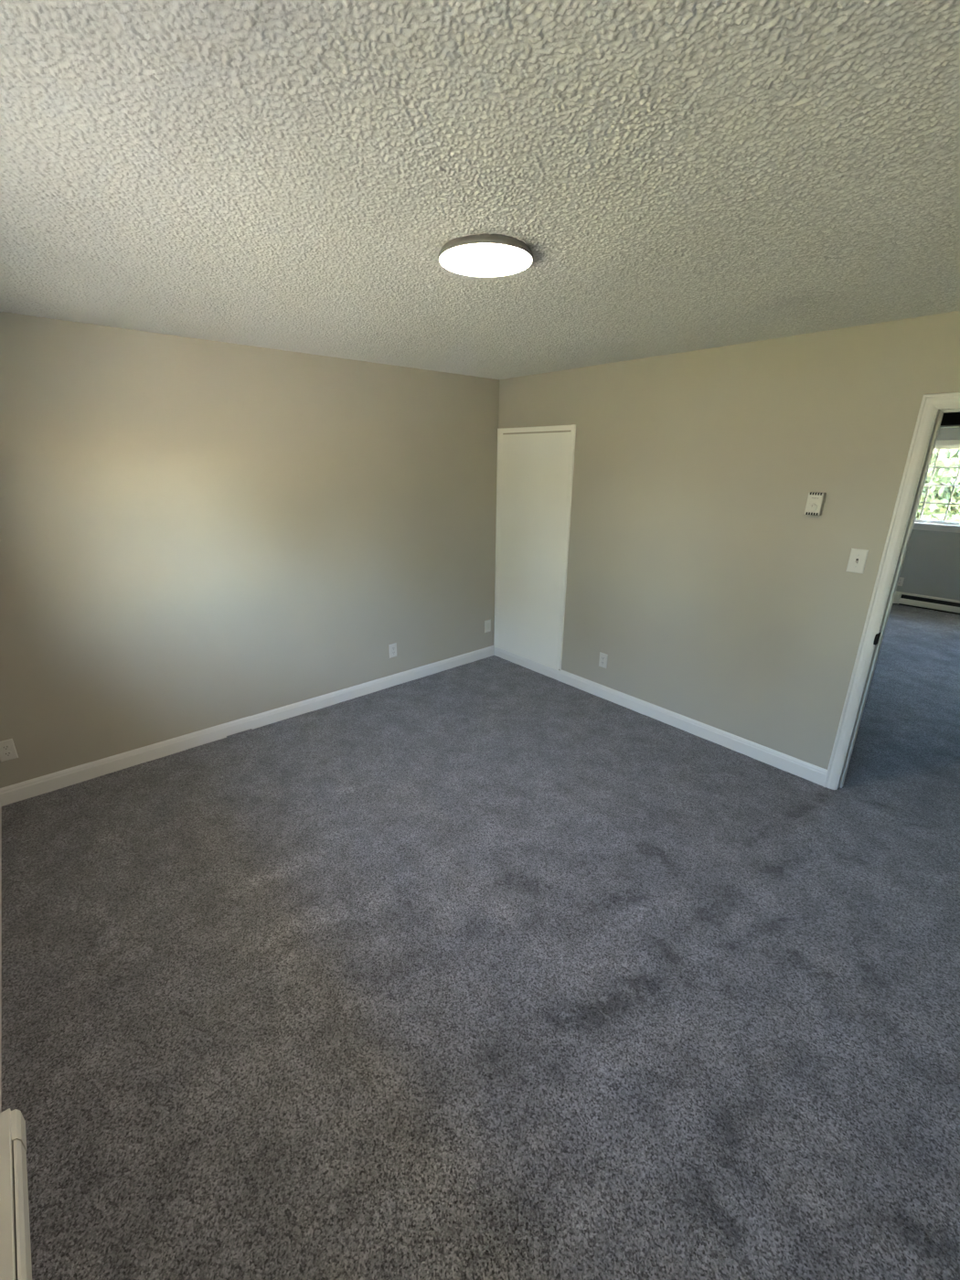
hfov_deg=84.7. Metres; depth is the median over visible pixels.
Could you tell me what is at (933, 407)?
door frame
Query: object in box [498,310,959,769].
wall
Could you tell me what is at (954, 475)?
leafy tree
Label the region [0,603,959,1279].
floor
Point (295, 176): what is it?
ceiling
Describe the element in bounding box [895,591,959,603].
hood
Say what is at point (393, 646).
wall outlet
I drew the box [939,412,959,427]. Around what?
door frame
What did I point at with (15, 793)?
baseboard
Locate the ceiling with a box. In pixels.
[0,0,959,379]
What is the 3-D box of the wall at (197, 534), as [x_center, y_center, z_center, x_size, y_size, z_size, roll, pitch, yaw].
[-1.299,-0.643,3.670,3.960,2.480,0.150,-15,25,-39]
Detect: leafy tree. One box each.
[915,448,959,522]
[934,456,959,521]
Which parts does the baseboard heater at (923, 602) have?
foot rail, panel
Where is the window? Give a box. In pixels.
[912,439,959,533]
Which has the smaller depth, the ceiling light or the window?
the ceiling light
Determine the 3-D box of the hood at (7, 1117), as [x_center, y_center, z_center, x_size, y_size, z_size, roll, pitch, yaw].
[-0.667,1.495,0.736,0.052,0.022,1.850,-15,25,-39]
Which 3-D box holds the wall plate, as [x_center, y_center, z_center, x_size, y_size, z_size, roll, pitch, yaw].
[0.075,-0.131,5.009,0.074,0.119,0.008,-15,25,-39]
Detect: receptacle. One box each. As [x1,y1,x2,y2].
[1,745,10,750]
[3,751,11,757]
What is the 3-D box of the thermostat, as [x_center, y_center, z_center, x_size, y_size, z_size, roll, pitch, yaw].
[1.801,-0.733,2.836,0.050,0.117,0.077,-15,25,-39]
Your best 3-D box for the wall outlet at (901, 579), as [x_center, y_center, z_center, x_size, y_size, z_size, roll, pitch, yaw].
[5.623,-0.783,7.055,0.008,0.117,0.072,-15,25,-39]
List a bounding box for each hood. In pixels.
[0,1108,16,1279]
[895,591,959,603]
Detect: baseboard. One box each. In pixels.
[0,645,494,806]
[0,803,1,1113]
[494,646,827,786]
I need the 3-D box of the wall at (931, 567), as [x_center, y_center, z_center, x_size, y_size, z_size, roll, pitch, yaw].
[5.979,-1.557,6.492,0.150,2.480,3.750,-15,25,-39]
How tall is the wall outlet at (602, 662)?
0.117 m
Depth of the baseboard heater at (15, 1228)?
1.25 m
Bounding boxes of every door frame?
[823,392,959,789]
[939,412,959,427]
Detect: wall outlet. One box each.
[0,738,18,762]
[388,642,396,658]
[598,651,607,668]
[897,576,904,586]
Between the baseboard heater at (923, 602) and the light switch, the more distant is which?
the baseboard heater at (923, 602)
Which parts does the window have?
sash, sash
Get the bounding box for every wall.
[0,311,499,788]
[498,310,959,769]
[896,427,959,600]
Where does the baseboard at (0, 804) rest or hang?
attached to the wall
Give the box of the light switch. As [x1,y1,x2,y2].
[845,547,868,573]
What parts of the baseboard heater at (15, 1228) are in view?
panel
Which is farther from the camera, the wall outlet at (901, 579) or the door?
the wall outlet at (901, 579)
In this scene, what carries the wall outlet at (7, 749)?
attached to the wall at (197, 534)
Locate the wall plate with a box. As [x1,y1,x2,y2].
[484,619,490,632]
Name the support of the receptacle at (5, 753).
attached to the wall outlet at (7, 749)
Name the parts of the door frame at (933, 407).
strike plate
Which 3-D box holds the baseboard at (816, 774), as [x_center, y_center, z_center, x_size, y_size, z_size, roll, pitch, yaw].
[1.086,0.461,4.128,0.014,0.119,2.884,-15,25,-39]
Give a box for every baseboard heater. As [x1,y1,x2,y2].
[0,1108,31,1279]
[892,591,959,614]
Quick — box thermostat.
[804,491,826,515]
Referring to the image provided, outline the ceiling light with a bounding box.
[437,233,533,277]
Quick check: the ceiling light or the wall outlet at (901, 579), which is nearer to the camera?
the ceiling light
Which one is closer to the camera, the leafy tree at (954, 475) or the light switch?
the light switch
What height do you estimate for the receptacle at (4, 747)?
0.028 m
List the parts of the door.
casing, casing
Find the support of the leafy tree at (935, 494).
on the ground
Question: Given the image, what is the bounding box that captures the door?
[493,424,575,670]

